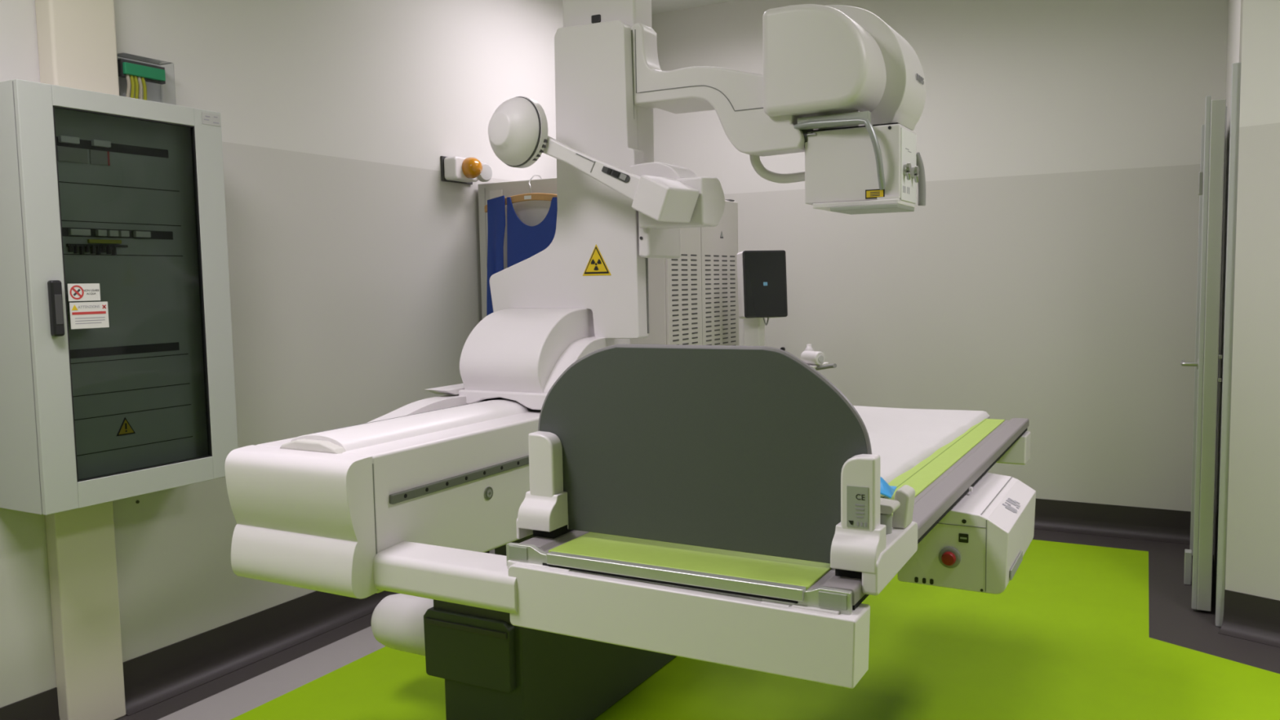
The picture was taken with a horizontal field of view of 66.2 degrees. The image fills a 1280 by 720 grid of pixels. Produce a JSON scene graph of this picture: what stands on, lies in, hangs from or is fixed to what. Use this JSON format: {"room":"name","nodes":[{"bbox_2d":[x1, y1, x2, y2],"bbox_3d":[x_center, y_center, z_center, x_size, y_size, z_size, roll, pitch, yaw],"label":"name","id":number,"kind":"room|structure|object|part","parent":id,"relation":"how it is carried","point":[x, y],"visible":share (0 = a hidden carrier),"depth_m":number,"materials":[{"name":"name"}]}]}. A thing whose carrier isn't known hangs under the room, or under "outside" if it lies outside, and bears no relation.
{"room":"radiology room","nodes":[
{"label":"radiology room","id":0,"kind":"room"},
{"bbox_2d":[35,0,119,95],"bbox_3d":[-1.884,-1.463,3.247,0.090,1.200,0.225,1,5,29],"label":"duct","id":1,"kind":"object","parent":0,"point":[77,44],"depth_m":3.24,"materials":[{"name":"white metal"}]},
{"bbox_2d":[44,501,125,719],"bbox_3d":[-1.898,0.801,3.361,0.060,0.930,0.204,1,5,29],"label":"duct","id":2,"kind":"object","parent":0,"point":[81,542],"depth_m":3.33,"materials":[{"name":"beige paint"}]},
{"bbox_2d":[0,0,563,707],"bbox_3d":[-2.223,-0.358,2.879,0.100,3.330,9.550,1,5,29],"label":"wall","id":3,"kind":"structure","parent":0,"point":[354,269],"depth_m":4.22,"materials":[{"name":"paint"}]},
{"bbox_2d":[0,687,60,719],"bbox_3d":[-3.151,1.389,1.091,0.070,0.170,5.058,1,5,29],"label":"baseboard","id":4,"kind":"structure","parent":3,"relation":"attached to","point":[43,705],"depth_m":3.25,"materials":[{"name":"grey plastic"}]},
{"bbox_2d":[0,79,238,515],"bbox_3d":[-1.759,-0.207,3.297,0.317,1.300,0.702,1,5,29],"label":"upper cabinet","id":5,"kind":"object","parent":3,"relation":"attached to","point":[117,371],"visible":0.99,"depth_m":3.20,"materials":[{"name":"grey metal"}]},
{"bbox_3d":[-1.770,-0.157,2.979,0.028,0.170,0.034,1,5,29],"label":"handle","id":6,"kind":"part","parent":5,"relation":"part of","materials":[{"name":"black plastic"}]},
{"bbox_3d":[-1.771,-0.650,3.130,0.005,0.045,0.170,1,5,29],"label":"rating plate","id":7,"kind":"part","parent":5,"relation":"part of","materials":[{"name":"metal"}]},
{"bbox_3d":[-1.712,-0.205,3.271,0.006,1.260,0.662,1,5,29],"label":"mounting plate","id":8,"kind":"part","parent":5,"relation":"part of","materials":[{"name":"grey metal"}]},
{"bbox_2d":[116,53,176,105],"bbox_3d":[-1.766,-0.980,3.492,0.085,0.181,0.203,1,5,29],"label":"junction box","id":9,"kind":"object","parent":5,"relation":"attached to","point":[141,77],"visible":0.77,"depth_m":3.46,"materials":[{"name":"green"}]},
{"bbox_3d":[-1.800,-0.981,3.511,0.006,0.181,0.203,1,5,29],"label":"plate","id":10,"kind":"part","parent":9,"relation":"part of","materials":[{"name":"grey"}]},
{"bbox_2d":[122,551,488,715],"bbox_3d":[-0.856,1.010,5.263,0.070,0.170,4.088,1,5,29],"label":"baseboard","id":11,"kind":"structure","parent":3,"relation":"attached to","point":[152,678],"depth_m":3.91,"materials":[{"name":"grey plastic"}]},
{"bbox_2d":[440,155,492,184],"bbox_3d":[-0.869,-0.977,5.044,0.167,0.125,0.272,1,5,29],"label":"lamp","id":12,"kind":"object","parent":3,"relation":"attached to","point":[468,171],"visible":1,"depth_m":4.96,"materials":[{"name":"grey plastic"}]},
{"bbox_3d":[-0.945,-0.977,5.067,0.012,0.125,0.240,1,5,29],"label":"plate","id":13,"kind":"part","parent":12,"relation":"part of","materials":[{"name":"grey plastic"}]},
{"bbox_2d":[651,0,735,13],"bbox_3d":[0.555,-1.996,1.231,6.500,0.100,9.600,1,5,29],"label":"ceiling","id":14,"kind":"structure","parent":0,"point":[657,6],"depth_m":6.54,"materials":[{"name":"white paint"}]},
{"bbox_2d":[115,528,1279,719],"bbox_3d":[0.548,1.375,1.483,6.400,0.001,9.500,1,5,29],"label":"floor","id":15,"kind":"structure","parent":0,"point":[1086,627],"depth_m":3.78,"materials":[{"name":"green plastic"}]},
{"bbox_2d":[477,177,556,554],"bbox_3d":[-0.416,0.058,5.418,0.610,2.025,0.663,1,5,29],"label":"rack","id":16,"kind":"object","parent":15,"relation":"on","point":[531,213],"visible":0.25,"depth_m":5.10,"materials":[{"name":"silver metal"}]},
{"bbox_2d":[484,174,557,212],"bbox_3d":[-0.531,-0.851,4.988,0.570,0.180,0.115,1,5,29],"label":"hanger","id":17,"kind":"object","parent":16,"relation":"hanging from","point":[535,196],"visible":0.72,"depth_m":4.94,"materials":[{"name":"brown wood"}]},
{"bbox_2d":[486,195,557,315],"bbox_3d":[-0.572,-0.354,4.978,0.517,0.963,0.031,1,5,27],"label":"apron","id":18,"kind":"object","parent":17,"relation":"hanging from","point":[524,242],"visible":0.29,"depth_m":4.99,"materials":[{"name":"blue fabric"}]},
{"bbox_3d":[-0.743,-0.392,5.058,0.138,0.893,0.023,1,5,29],"label":"panel","id":19,"kind":"part","parent":18,"relation":"part of","materials":[{"name":"fabric"}]},
{"bbox_3d":[-0.513,-0.348,4.950,0.387,0.955,0.027,1,5,29],"label":"panel","id":20,"kind":"part","parent":18,"relation":"part of","materials":[{"name":"blue fabric"}]},
{"bbox_2d":[224,0,925,719],"bbox_3d":[-0.053,-0.159,3.212,1.765,2.796,2.209,1,5,29],"label":"machine","id":21,"kind":"object","parent":15,"relation":"on","point":[837,86],"visible":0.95,"depth_m":3.06,"materials":[{"name":"grey plastic"}]},
{"bbox_2d":[424,383,464,395],"bbox_3d":[-0.629,0.101,3.345,0.090,0.022,0.218,1,5,29],"label":"shelf","id":22,"kind":"object","parent":21,"relation":"attached to","point":[455,389],"depth_m":3.29,"materials":[{"name":"white plastic"}]},
{"bbox_3d":[-0.297,0.297,3.070,0.015,0.024,1.370,1,5,29],"label":"accessory rail","id":23,"kind":"part","parent":21,"relation":"part of","materials":[{"name":"grey metal"}]},
{"bbox_3d":[-0.267,-0.606,3.423,0.617,1.058,0.070,1,5,29],"label":"column plate","id":24,"kind":"part","parent":21,"relation":"part of","materials":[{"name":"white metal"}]},
{"bbox_3d":[-0.146,-0.609,3.140,0.407,0.247,0.044,1,5,22],"label":"compression arm","id":25,"kind":"part","parent":21,"relation":"part of","materials":[{"name":"white plastic"}]},
{"bbox_2d":[373,417,1035,688],"bbox_3d":[0.513,0.473,3.244,1.406,0.287,2.555,1,5,29],"label":"examination table","id":26,"kind":"object","parent":21,"relation":"attached to","point":[797,619],"visible":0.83,"depth_m":2.18,"materials":[{"name":"white plastic"}]},
{"bbox_3d":[-0.280,0.442,2.253,0.050,0.029,0.004,1,5,29],"label":"profile plate","id":27,"kind":"part","parent":26,"relation":"part of","materials":[{"name":"silver metal"}]},
{"bbox_3d":[0.360,0.349,3.346,0.098,0.048,2.505,1,5,29],"label":"rail","id":28,"kind":"part","parent":26,"relation":"part of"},
{"bbox_2d":[576,570,761,600],"bbox_3d":[0.653,0.379,3.167,0.520,0.034,2.500,1,5,29],"label":"tray","id":29,"kind":"object","parent":26,"relation":"on","point":[731,590],"depth_m":2.04,"materials":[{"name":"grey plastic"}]},
{"bbox_2d":[515,343,917,595],"bbox_3d":[0.165,0.200,2.256,0.867,0.482,0.342,1,5,29],"label":"footboard","id":30,"kind":"object","parent":26,"relation":"on","point":[740,448],"visible":1,"depth_m":2.15,"materials":[{"name":"dark grey plastic"},{"name":"warm white plastic"}]},
{"bbox_3d":[0.112,0.185,2.191,0.820,0.439,0.013,1,5,29],"label":"edge trim","id":31,"kind":"part","parent":30,"relation":"part of","materials":[{"name":"grey plastic"}]},
{"bbox_3d":[0.545,0.325,2.131,0.074,0.089,0.135,1,5,29],"label":"clamp lever","id":32,"kind":"part","parent":30,"relation":"part of","materials":[{"name":"grey plastic"}]},
{"bbox_3d":[0.372,0.465,1.897,0.056,0.030,0.004,1,5,29],"label":"profile plate","id":33,"kind":"part","parent":26,"relation":"part of","materials":[{"name":"silver metal"}]},
{"bbox_3d":[0.972,0.365,3.011,0.098,0.048,2.505,1,5,29],"label":"rail","id":34,"kind":"part","parent":26,"relation":"part of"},
{"bbox_2d":[853,405,990,483],"bbox_3d":[0.752,0.314,3.473,0.597,0.044,2.040,1,5,29],"label":"pad","id":35,"kind":"object","parent":26,"relation":"on","point":[903,438],"visible":0.34,"depth_m":3.74,"materials":[{"name":"white fabric"}]},
{"bbox_2d":[880,476,896,498],"bbox_3d":[0.580,0.323,2.693,0.228,0.075,0.141,1,5,21],"label":"wrap","id":36,"kind":"object","parent":35,"relation":"on","point":[886,490],"visible":0.16,"depth_m":2.62,"materials":[{"name":"blue"}]},
{"bbox_2d":[929,578,933,584],"bbox_3d":[0.833,0.633,2.804,0.010,0.016,0.002,1,5,29],"label":"socket","id":37,"kind":"object","parent":26,"relation":"attached to","point":[931,580],"depth_m":2.80,"materials":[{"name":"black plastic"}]},
{"bbox_2d":[1009,551,1022,580],"bbox_3d":[1.090,0.594,2.843,0.005,0.029,0.220,1,5,29],"label":"handle","id":38,"kind":"object","parent":26,"relation":"attached to","point":[1017,559],"depth_m":2.83,"materials":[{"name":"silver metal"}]},
{"bbox_3d":[0.597,-0.617,2.963,0.279,0.219,0.061,1,5,29],"label":"bent handle","id":39,"kind":"part","parent":21,"relation":"part of","materials":[{"name":"grey metal"}]},
{"bbox_3d":[0.698,-0.484,3.058,0.265,0.023,0.210,1,5,29],"label":"filter rail","id":40,"kind":"part","parent":21,"relation":"part of","materials":[{"name":"white plastic"}]},
{"bbox_3d":[0.801,-0.564,2.937,0.022,0.051,0.034,1,5,29],"label":"knob","id":41,"kind":"part","parent":21,"relation":"part of","materials":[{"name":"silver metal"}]},
{"bbox_3d":[0.820,-0.590,2.996,0.005,0.213,0.185,1,5,29],"label":"control panel","id":42,"kind":"part","parent":21,"relation":"part of","materials":[{"name":"white plastic"}]},
{"bbox_3d":[0.849,-0.572,3.024,0.022,0.051,0.034,1,5,29],"label":"knob","id":43,"kind":"part","parent":21,"relation":"part of","materials":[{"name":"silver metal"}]},
{"bbox_2d":[630,199,738,345],"bbox_3d":[0.132,0.109,5.244,0.501,1.932,0.870,1,5,29],"label":"tall cabinet","id":44,"kind":"object","parent":15,"relation":"on","point":[693,296],"visible":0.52,"depth_m":5.01,"materials":[{"name":"white metal"}]},
{"bbox_3d":[0.229,0.110,4.914,0.016,1.860,0.377,1,5,29],"label":"door","id":45,"kind":"part","parent":44,"relation":"part of","materials":[{"name":"grey metal"}]},
{"bbox_3d":[0.437,0.076,5.293,0.016,1.860,0.477,1,5,29],"label":"door","id":46,"kind":"part","parent":44,"relation":"part of","materials":[{"name":"grey metal"}]},
{"bbox_2d":[737,249,787,346],"bbox_3d":[0.627,0.245,5.241,0.358,1.643,0.420,1,5,29],"label":"monitor stand","id":47,"kind":"object","parent":15,"relation":"on","point":[761,274],"visible":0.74,"depth_m":5.07,"materials":[{"name":"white plastic"}]},
{"bbox_2d":[737,251,782,318],"bbox_3d":[0.633,-0.392,5.124,0.234,0.348,0.108,-2,5,-13],"label":"monitor","id":48,"kind":"object","parent":47,"relation":"on","point":[759,273],"depth_m":5.07,"materials":[{"name":"black plastic"}]},
{"bbox_2d":[808,362,836,370],"bbox_3d":[0.970,0.531,5.292,0.263,1.054,0.268,1,5,29],"label":"trolley","id":49,"kind":"object","parent":15,"relation":"on","point":[825,365],"visible":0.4,"depth_m":5.16,"materials":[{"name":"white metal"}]},
{"bbox_2d":[804,343,813,351],"bbox_3d":[0.924,-0.036,5.362,0.052,0.102,0.052,1,5,29],"label":"bottle","id":50,"kind":"object","parent":49,"relation":"on","point":[809,347],"visible":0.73,"depth_m":5.34,"materials":[{"name":"white plastic"}]},
{"bbox_2d":[800,351,825,364],"bbox_3d":[0.919,-0.011,5.219,0.072,0.072,0.124,-4,6,-33],"label":"paper roll","id":51,"kind":"object","parent":49,"relation":"on","point":[812,357],"visible":0.92,"depth_m":5.18,"materials":[{"name":"white paper"}]},
{"bbox_2d":[808,362,828,368],"bbox_3d":[0.914,0.026,5.293,0.142,0.010,0.240,1,5,29],"label":"tray","id":52,"kind":"object","parent":49,"relation":"on","point":[824,363],"depth_m":5.20,"materials":[{"name":"white plastic"}]},
{"bbox_2d":[651,0,1228,511],"bbox_3d":[1.686,-0.691,6.108,3.640,3.330,0.100,1,5,29],"label":"wall","id":53,"kind":"structure","parent":0,"point":[1046,275],"depth_m":5.74,"materials":[{"name":"paint"}]},
{"bbox_2d":[1034,498,1191,544],"bbox_3d":[1.635,0.890,6.183,3.410,0.170,0.070,1,5,29],"label":"baseboard","id":54,"kind":"structure","parent":53,"relation":"attached to","point":[1168,526],"depth_m":5.62,"materials":[{"name":"grey plastic"}]},
{"bbox_2d":[1213,0,1243,573],"bbox_3d":[2.852,-0.591,4.617,0.160,3.330,1.400,1,5,29],"label":"wall","id":55,"kind":"structure","parent":0,"point":[1235,6],"depth_m":4.83,"materials":[{"name":"paint"}]},
{"bbox_2d":[1183,549,1191,585],"bbox_3d":[2.634,0.995,4.721,0.030,0.160,0.060,1,5,29],"label":"trim","id":56,"kind":"structure","parent":55,"relation":"attached to","point":[1188,553],"depth_m":4.70,"materials":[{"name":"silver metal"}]},
{"bbox_2d":[1180,95,1226,611],"bbox_3d":[2.658,-0.048,4.668,0.156,2.223,1.005,1,5,29],"label":"door","id":57,"kind":"structure","parent":55,"relation":"in","point":[1211,176],"depth_m":4.23,"materials":[{"name":"grey metal"}]},
{"bbox_3d":[2.447,0.014,4.356,0.088,0.044,0.142,1,5,29],"label":"handle","id":58,"kind":"part","parent":57,"relation":"part of","materials":[{"name":"silver metal"}]},
{"bbox_2d":[1212,62,1241,626],"bbox_3d":[2.721,-0.085,4.587,0.033,2.330,1.240,1,5,29],"label":"trim","id":59,"kind":"structure","parent":55,"relation":"attached to","point":[1236,67],"depth_m":4.05,"materials":[{"name":"silver metal"}]},
{"bbox_2d":[1225,0,1279,600],"bbox_3d":[3.451,-0.463,2.895,0.120,3.330,3.000,-5,6,-41],"label":"wall","id":60,"kind":"structure","parent":0,"point":[1253,519],"depth_m":3.94,"materials":[{"name":"paint"}]},
{"bbox_2d":[1217,589,1279,648],"bbox_3d":[3.375,1.116,2.998,0.070,0.170,2.900,-5,6,-41],"label":"baseboard","id":61,"kind":"structure","parent":60,"relation":"attached to","point":[1256,619],"depth_m":4.02,"materials":[{"name":"grey plastic"}]}
]}

